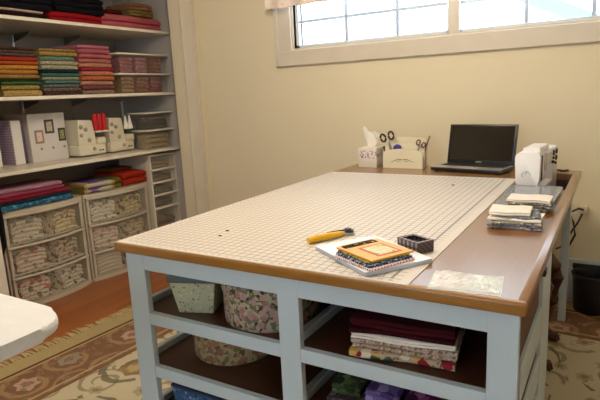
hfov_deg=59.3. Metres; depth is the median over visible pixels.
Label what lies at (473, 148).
laptop
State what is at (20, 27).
closet shelf
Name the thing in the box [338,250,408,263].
fabric squares
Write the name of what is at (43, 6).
folded fabric
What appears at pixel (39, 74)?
folded fabric
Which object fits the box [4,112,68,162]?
album
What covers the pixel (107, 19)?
folded fabric
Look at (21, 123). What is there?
album
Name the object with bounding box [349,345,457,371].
folded fabric
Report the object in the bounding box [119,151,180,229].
tower
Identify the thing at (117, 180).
folded fabric
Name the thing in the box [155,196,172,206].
folded fabric
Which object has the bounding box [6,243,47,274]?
folded fabric
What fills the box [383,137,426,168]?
desk organizer
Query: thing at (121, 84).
folded fabric
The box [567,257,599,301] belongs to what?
baseboard heater
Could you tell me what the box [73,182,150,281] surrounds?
cart
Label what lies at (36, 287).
folded fabric
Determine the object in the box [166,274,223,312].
storage box
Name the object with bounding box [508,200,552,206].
folded fabric
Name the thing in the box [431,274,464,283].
swatch
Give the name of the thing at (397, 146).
cushion
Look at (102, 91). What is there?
folded fabric
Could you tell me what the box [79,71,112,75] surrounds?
folded fabric
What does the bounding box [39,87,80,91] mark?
folded fabric
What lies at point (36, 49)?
folded fabric
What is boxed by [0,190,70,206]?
folded fabric
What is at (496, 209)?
folded fabric
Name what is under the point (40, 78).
folded fabric
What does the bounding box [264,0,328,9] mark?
window valance
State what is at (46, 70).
folded fabric
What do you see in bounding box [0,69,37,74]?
folded fabric
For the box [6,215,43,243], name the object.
folded fabric
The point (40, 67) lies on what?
folded fabric
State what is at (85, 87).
folded fabric
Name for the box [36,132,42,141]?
picture
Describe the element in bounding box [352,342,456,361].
folded fabric
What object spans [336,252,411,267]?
fabric squares
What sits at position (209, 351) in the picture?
box
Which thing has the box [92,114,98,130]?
thread cone
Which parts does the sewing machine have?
arm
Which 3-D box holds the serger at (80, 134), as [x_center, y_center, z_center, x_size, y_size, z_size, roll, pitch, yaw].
[-1.535,-0.449,3.756,0.238,0.248,0.249,4,13,31]
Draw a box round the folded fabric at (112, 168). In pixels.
[94,165,131,171]
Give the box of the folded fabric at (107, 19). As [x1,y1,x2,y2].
[100,13,160,30]
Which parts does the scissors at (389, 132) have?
handle, handle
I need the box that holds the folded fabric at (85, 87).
[76,85,114,89]
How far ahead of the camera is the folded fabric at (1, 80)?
3.10 m
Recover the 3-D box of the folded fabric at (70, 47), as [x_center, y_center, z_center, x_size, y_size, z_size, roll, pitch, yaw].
[-1.492,-1.032,3.594,0.271,0.024,0.253,4,13,31]
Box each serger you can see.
[64,120,108,156]
[95,101,133,151]
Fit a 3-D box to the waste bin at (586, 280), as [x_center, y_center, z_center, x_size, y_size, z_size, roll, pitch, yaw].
[1.558,0.489,2.817,0.204,0.210,0.204,4,13,31]
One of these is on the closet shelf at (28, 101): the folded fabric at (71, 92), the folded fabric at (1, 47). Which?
the folded fabric at (71, 92)
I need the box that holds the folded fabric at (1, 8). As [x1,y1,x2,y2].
[0,7,42,13]
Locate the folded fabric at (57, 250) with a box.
[32,235,78,262]
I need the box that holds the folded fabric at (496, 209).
[489,204,532,216]
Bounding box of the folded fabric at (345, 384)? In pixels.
[331,373,371,398]
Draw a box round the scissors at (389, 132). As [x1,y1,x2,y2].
[379,131,394,149]
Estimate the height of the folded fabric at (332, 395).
0.030 m
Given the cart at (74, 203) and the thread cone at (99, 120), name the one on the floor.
the cart at (74, 203)
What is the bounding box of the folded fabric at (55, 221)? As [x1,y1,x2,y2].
[29,208,76,233]
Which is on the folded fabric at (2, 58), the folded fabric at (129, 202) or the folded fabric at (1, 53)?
the folded fabric at (1, 53)
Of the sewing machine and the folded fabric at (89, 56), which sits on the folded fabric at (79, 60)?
the folded fabric at (89, 56)
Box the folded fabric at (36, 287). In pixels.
[11,272,52,300]
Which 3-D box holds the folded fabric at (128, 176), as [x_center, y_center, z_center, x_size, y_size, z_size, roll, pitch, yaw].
[-1.375,-0.178,4.027,0.345,0.099,0.233,4,13,30]
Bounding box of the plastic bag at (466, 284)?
[426,270,503,296]
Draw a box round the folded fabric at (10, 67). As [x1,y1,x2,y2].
[0,65,37,69]
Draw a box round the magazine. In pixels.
[316,235,431,276]
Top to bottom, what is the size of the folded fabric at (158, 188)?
0.054 m
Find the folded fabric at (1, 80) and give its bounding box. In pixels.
[0,79,38,81]
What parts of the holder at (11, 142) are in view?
spine panel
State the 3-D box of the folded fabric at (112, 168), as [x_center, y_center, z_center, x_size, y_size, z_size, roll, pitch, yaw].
[-1.435,-0.242,4.043,0.202,0.024,0.194,4,13,31]
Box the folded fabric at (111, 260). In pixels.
[91,248,122,274]
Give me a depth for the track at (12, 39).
3.70 m
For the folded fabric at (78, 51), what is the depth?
3.51 m
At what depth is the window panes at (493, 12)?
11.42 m
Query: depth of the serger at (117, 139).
3.89 m
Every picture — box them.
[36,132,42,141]
[46,122,52,130]
[59,130,64,138]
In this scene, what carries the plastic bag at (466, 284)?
on the table at (503, 352)
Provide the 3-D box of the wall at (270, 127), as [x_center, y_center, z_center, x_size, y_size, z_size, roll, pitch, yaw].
[0.683,-0.692,3.345,5.100,2.420,0.120,4,13,31]
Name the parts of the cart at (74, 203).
panel, panel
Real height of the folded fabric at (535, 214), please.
0.006 m
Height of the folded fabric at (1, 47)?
0.015 m
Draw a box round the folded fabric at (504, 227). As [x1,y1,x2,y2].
[490,222,542,230]
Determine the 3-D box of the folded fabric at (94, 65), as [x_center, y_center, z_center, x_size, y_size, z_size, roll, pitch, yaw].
[-1.482,-0.917,3.618,0.270,0.028,0.264,4,13,31]
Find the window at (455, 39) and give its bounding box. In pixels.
[273,0,599,66]
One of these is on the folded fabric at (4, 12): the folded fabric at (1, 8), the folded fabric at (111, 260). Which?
the folded fabric at (1, 8)
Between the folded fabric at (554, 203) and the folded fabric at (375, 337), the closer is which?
the folded fabric at (375, 337)
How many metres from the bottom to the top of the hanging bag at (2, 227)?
0.447 m
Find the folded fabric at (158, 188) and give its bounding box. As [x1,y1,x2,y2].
[153,184,172,194]
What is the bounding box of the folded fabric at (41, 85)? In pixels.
[38,84,78,88]
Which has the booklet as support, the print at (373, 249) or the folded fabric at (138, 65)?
the print at (373, 249)
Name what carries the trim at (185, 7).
attached to the wall at (173, 12)
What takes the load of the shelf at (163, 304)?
attached to the table at (503, 352)
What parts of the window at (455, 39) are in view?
sash, sash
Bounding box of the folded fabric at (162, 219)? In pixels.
[156,213,174,227]
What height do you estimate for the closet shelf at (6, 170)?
0.077 m
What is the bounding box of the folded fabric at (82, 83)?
[77,81,112,85]
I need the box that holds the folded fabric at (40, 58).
[34,56,74,60]
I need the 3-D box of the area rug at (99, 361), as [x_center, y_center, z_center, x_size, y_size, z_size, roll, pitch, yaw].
[-0.220,0.969,1.416,3.421,0.017,4.564,5,14,34]
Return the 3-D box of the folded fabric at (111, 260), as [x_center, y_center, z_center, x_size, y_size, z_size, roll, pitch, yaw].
[-1.449,0.442,3.865,0.220,0.136,0.191,7,15,39]
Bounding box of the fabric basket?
[171,382,226,399]
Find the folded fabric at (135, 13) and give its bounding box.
[122,10,152,18]
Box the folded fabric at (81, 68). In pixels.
[77,67,112,70]
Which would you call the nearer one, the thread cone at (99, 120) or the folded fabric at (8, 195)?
the folded fabric at (8, 195)
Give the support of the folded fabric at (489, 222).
on the folded fabric at (504, 227)
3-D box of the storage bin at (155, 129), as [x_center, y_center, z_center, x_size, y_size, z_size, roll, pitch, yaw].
[-1.157,-0.484,4.146,0.194,0.147,0.294,4,13,31]
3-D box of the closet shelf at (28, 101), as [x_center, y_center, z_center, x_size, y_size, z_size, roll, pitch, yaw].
[-1.699,-0.656,3.541,0.609,0.076,1.806,4,13,31]
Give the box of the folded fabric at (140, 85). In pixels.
[131,77,148,92]
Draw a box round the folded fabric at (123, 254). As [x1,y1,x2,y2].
[108,246,126,263]
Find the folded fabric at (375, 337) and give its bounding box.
[351,328,461,351]
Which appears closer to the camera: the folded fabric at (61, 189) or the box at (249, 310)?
the box at (249, 310)
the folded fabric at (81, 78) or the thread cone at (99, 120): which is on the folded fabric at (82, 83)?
the folded fabric at (81, 78)
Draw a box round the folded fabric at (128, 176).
[94,169,146,186]
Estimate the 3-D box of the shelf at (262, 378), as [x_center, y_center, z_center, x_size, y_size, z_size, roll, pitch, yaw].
[-0.107,0.507,1.887,0.579,0.019,0.614,4,13,31]
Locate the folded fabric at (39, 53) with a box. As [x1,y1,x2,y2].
[34,51,76,56]
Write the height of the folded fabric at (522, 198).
0.011 m
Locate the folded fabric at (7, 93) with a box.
[0,90,41,96]
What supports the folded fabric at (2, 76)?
on the folded fabric at (1, 80)
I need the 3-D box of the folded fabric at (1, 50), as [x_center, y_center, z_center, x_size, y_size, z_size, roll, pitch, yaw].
[-1.775,-0.877,3.145,0.268,0.017,0.242,4,13,30]
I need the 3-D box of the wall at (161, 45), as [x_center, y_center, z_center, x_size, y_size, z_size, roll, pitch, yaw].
[-1.177,-0.796,4.301,0.720,2.420,0.050,4,13,31]
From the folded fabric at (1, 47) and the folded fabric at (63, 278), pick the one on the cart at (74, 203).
the folded fabric at (63, 278)
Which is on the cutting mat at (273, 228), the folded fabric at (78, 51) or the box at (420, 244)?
the box at (420, 244)
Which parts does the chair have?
leg, leg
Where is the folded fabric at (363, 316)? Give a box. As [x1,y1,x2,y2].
[350,309,456,334]
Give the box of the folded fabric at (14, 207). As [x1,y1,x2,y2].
[1,193,72,212]
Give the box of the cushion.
[393,144,401,148]
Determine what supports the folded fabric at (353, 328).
on the folded fabric at (375, 337)
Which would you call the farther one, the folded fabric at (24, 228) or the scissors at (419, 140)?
the folded fabric at (24, 228)
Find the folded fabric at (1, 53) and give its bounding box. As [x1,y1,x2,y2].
[0,52,36,56]
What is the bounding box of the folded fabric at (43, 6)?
[0,0,51,12]
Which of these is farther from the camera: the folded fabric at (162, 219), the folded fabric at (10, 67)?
the folded fabric at (162, 219)
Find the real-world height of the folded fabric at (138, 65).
0.114 m
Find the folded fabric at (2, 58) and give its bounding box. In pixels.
[0,56,37,61]
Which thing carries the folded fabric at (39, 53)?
on the folded fabric at (40, 58)
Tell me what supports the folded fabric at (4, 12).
on the closet shelf at (20, 27)
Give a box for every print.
[340,239,377,248]
[358,243,402,255]
[362,244,396,254]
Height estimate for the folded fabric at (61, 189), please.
0.028 m
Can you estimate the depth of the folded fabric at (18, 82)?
3.11 m
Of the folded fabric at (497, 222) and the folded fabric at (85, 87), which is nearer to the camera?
the folded fabric at (497, 222)
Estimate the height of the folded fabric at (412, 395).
0.030 m
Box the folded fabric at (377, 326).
[352,322,460,339]
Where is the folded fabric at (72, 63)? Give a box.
[35,61,77,65]
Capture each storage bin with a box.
[109,52,167,57]
[112,73,170,76]
[127,111,172,114]
[129,128,173,131]
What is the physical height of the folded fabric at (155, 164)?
0.060 m
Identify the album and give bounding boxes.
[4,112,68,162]
[20,122,27,163]
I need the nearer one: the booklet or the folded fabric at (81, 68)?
the booklet
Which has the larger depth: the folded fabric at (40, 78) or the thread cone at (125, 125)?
the thread cone at (125, 125)
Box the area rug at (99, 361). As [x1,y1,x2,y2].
[0,302,599,399]
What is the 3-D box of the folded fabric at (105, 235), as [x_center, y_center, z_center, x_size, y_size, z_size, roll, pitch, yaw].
[-1.460,0.254,3.828,0.217,0.138,0.192,7,15,39]
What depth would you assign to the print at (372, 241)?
1.41 m
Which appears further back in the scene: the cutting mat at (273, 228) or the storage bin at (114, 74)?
the storage bin at (114, 74)
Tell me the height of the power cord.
0.539 m
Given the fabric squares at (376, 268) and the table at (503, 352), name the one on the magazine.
the fabric squares at (376, 268)
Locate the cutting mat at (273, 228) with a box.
[116,172,514,285]
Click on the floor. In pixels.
(96, 301)
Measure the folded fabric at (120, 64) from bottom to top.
0.114 m
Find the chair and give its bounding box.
[546,254,563,370]
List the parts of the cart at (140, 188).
panel, panel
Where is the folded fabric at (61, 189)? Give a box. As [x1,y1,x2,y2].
[0,186,69,203]
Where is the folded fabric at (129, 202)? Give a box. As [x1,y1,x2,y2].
[103,192,141,214]
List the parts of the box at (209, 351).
lid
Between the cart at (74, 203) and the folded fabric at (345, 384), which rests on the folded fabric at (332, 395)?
the folded fabric at (345, 384)
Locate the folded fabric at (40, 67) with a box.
[36,65,77,69]
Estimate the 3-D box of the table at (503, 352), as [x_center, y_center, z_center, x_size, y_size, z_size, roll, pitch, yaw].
[0.416,0.375,2.214,1.220,0.778,1.840,4,13,31]
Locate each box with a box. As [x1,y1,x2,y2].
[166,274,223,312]
[193,335,266,365]
[221,284,319,332]
[358,126,383,167]
[397,233,433,253]
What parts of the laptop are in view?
lid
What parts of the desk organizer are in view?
panel, panel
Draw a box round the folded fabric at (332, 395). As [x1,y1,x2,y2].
[327,391,365,399]
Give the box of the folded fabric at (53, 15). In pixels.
[41,11,102,24]
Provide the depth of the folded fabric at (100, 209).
3.73 m
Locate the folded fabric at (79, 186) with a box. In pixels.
[61,178,114,194]
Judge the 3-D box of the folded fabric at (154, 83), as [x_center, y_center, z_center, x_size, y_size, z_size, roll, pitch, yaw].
[-1.188,-0.895,4.099,0.221,0.114,0.112,4,13,30]
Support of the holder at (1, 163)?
on the closet shelf at (6, 170)
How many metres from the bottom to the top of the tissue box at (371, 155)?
0.234 m
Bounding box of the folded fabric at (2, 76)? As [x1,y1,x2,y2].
[0,74,39,78]
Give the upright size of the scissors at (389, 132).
0.196 m
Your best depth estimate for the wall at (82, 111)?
4.00 m
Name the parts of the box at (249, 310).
lid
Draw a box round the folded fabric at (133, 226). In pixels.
[107,216,144,238]
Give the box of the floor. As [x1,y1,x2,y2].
[0,271,572,363]
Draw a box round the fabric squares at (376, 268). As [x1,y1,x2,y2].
[333,255,414,271]
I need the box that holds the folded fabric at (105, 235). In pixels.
[87,223,118,248]
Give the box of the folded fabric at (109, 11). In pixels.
[103,9,122,14]
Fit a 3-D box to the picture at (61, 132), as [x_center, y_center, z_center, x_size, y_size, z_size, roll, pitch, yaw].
[-1.632,-0.451,3.616,0.001,0.060,0.032,4,13,31]
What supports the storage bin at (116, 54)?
on the storage bin at (114, 74)
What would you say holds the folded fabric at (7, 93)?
on the closet shelf at (28, 101)
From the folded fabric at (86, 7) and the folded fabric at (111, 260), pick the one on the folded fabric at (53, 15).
the folded fabric at (86, 7)
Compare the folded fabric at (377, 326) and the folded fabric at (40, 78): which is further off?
the folded fabric at (40, 78)
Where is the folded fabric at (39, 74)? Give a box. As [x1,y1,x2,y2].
[35,73,79,76]
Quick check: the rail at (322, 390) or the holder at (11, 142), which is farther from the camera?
the holder at (11, 142)
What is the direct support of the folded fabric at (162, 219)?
on the tower
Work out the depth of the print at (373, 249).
1.36 m
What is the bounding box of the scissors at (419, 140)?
[416,139,425,150]
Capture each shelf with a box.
[0,14,169,44]
[0,92,174,108]
[0,145,179,176]
[153,294,330,339]
[159,335,323,399]
[304,306,486,388]
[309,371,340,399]
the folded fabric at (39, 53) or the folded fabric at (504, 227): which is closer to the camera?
the folded fabric at (504, 227)
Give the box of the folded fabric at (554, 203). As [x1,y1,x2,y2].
[509,201,557,209]
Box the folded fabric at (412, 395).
[405,390,447,399]
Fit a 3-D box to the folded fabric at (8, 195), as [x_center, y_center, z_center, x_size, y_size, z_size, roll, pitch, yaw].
[-1.757,-0.059,3.299,0.264,0.022,0.464,4,13,29]
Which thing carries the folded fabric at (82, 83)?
on the folded fabric at (85, 87)
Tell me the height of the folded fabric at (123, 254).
0.136 m
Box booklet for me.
[336,238,413,262]
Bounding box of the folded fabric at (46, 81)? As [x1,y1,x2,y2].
[37,80,80,83]
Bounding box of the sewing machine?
[515,143,557,185]
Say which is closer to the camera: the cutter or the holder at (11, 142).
the cutter
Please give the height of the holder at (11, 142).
0.285 m
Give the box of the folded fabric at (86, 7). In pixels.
[50,0,104,16]
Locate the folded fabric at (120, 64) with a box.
[108,56,132,72]
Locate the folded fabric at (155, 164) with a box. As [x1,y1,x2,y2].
[151,159,168,169]
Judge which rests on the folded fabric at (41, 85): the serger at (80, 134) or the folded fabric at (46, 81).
the folded fabric at (46, 81)
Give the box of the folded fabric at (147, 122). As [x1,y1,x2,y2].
[134,116,166,129]
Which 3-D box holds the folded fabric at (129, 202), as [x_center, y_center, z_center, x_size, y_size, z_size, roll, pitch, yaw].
[-1.350,0.019,3.991,0.219,0.138,0.191,2,12,22]
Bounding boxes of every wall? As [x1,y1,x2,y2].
[0,0,123,184]
[112,0,186,219]
[167,0,212,217]
[196,0,599,293]
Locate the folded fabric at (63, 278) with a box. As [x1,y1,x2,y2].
[38,262,83,289]
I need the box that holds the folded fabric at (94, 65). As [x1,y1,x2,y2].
[76,63,111,67]
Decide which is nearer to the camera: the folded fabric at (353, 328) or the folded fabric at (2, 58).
the folded fabric at (353, 328)
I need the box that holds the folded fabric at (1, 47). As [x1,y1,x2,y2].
[0,46,33,50]
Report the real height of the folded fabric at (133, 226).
0.138 m
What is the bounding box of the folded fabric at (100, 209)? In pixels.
[84,198,115,222]
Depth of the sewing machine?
2.23 m
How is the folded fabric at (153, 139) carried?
in the storage bin at (155, 129)
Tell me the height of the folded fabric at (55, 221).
0.138 m
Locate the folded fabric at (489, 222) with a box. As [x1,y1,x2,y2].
[487,220,542,228]
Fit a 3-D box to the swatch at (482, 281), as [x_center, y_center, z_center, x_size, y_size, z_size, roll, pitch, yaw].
[0.412,0.183,1.173,0.068,0.007,0.102,2,12,24]
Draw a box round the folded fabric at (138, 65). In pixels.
[131,57,146,72]
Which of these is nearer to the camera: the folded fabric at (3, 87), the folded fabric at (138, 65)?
the folded fabric at (3, 87)
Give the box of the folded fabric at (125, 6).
[106,3,151,11]
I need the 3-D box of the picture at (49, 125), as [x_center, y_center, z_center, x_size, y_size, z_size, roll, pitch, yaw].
[-1.679,-0.493,3.530,0.001,0.063,0.041,4,13,31]
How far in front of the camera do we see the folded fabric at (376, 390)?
1.42 m
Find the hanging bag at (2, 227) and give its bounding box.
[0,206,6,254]
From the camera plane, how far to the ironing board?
1.10 m
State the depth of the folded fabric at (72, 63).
3.31 m
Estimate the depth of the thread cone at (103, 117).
3.78 m
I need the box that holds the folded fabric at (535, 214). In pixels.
[515,209,540,219]
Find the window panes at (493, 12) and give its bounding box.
[302,0,598,44]
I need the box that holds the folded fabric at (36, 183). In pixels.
[0,179,61,194]
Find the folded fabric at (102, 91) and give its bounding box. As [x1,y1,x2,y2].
[78,89,113,94]
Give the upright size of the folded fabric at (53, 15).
0.065 m
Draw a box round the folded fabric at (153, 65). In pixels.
[145,58,160,72]
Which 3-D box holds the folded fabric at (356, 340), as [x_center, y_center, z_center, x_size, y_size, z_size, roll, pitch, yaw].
[0.287,0.346,1.376,0.266,0.014,0.183,2,12,24]
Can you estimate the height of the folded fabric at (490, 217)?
0.009 m
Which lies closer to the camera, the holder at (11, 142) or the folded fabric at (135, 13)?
the holder at (11, 142)
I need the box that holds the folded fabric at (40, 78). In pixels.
[38,77,78,80]
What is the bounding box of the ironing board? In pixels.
[0,294,57,361]
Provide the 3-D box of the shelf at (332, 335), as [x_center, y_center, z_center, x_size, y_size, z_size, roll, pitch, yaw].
[0.382,0.361,1.556,0.532,0.019,0.614,4,13,31]
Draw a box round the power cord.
[556,205,587,301]
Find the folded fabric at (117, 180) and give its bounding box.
[87,175,120,187]
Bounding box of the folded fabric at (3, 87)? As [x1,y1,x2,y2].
[0,85,39,90]
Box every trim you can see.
[0,241,9,295]
[178,0,210,214]
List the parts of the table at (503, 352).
post, rail, rail, rail, rail, rail, rail, post, divider rail, divider rail, rail, rail, post, panel, panel, leg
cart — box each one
[2,195,92,303]
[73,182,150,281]
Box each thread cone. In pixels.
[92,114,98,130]
[96,113,102,130]
[101,113,106,129]
[123,116,128,128]
[128,115,132,128]
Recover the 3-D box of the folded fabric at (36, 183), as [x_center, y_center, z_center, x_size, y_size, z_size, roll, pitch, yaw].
[-1.758,-0.082,3.293,0.260,0.026,0.442,4,13,32]
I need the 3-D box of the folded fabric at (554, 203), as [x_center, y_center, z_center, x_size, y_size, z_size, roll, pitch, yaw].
[0.814,0.013,1.839,0.144,0.008,0.128,5,14,34]
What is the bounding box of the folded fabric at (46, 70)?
[37,69,78,72]
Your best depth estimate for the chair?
2.46 m
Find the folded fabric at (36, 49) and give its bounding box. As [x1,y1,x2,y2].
[34,48,74,52]
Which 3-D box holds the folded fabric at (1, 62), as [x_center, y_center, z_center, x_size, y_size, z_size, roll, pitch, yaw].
[-1.761,-0.812,3.153,0.270,0.020,0.249,4,13,29]
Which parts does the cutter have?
handle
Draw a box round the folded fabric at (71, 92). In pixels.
[41,91,80,95]
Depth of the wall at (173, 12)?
4.01 m
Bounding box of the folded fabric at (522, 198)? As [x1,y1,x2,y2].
[506,193,553,203]
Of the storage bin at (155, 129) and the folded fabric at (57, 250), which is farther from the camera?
the storage bin at (155, 129)
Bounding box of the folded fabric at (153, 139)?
[136,132,169,148]
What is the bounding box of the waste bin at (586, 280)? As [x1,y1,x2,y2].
[571,267,599,315]
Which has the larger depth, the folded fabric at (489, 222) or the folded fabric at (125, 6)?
the folded fabric at (125, 6)
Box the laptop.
[431,124,518,174]
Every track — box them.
[10,34,33,173]
[61,38,80,165]
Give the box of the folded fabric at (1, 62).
[0,61,37,64]
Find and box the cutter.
[307,227,354,243]
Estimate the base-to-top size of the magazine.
0.012 m
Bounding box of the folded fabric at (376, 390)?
[365,380,409,399]
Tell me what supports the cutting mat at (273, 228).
on the table at (503, 352)
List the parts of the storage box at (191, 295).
lid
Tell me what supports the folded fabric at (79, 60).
on the folded fabric at (94, 65)
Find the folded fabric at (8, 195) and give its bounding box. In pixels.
[0,184,63,198]
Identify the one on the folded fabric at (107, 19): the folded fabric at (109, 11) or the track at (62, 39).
the folded fabric at (109, 11)
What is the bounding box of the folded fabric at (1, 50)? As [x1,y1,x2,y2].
[0,49,33,53]
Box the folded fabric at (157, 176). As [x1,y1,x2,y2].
[152,172,170,181]
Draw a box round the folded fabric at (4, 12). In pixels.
[0,10,46,18]
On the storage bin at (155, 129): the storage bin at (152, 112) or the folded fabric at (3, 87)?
the storage bin at (152, 112)
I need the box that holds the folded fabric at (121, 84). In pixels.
[110,77,133,93]
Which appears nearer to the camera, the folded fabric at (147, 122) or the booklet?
the booklet
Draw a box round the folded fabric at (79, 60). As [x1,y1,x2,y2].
[74,58,110,63]
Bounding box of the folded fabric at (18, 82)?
[0,81,40,85]
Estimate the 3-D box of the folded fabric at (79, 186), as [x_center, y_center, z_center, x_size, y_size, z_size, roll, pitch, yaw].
[-1.534,-0.103,3.756,0.346,0.074,0.253,4,13,31]
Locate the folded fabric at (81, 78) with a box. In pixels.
[79,76,114,80]
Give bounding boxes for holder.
[0,120,25,164]
[0,151,2,167]
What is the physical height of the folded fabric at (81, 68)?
0.022 m
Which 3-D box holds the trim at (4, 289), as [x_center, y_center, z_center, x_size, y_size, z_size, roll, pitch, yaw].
[-1.659,-0.311,2.616,0.020,2.180,0.165,4,13,31]
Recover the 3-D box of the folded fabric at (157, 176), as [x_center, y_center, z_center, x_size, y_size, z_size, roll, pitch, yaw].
[-1.182,-0.186,4.246,0.198,0.054,0.209,4,13,31]
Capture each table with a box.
[114,164,581,399]
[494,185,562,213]
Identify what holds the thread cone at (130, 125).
on the serger at (117, 139)
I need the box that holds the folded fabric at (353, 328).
[349,325,455,345]
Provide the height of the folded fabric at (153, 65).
0.114 m
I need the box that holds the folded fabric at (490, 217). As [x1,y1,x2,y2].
[487,213,544,222]
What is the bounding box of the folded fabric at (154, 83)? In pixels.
[143,77,161,92]
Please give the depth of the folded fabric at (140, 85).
3.92 m
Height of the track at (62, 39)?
1.250 m
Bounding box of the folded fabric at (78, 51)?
[71,49,109,54]
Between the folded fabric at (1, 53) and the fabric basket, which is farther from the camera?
the folded fabric at (1, 53)
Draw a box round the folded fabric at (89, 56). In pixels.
[73,54,111,58]
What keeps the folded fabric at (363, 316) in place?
on the folded fabric at (377, 326)
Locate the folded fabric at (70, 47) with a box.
[53,45,108,49]
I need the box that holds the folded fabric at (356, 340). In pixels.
[351,328,465,357]
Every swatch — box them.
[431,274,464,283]
[472,275,500,292]
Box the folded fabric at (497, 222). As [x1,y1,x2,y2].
[491,220,540,226]
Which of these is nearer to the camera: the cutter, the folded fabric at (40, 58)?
the cutter
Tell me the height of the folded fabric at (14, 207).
0.035 m
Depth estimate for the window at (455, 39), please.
3.15 m

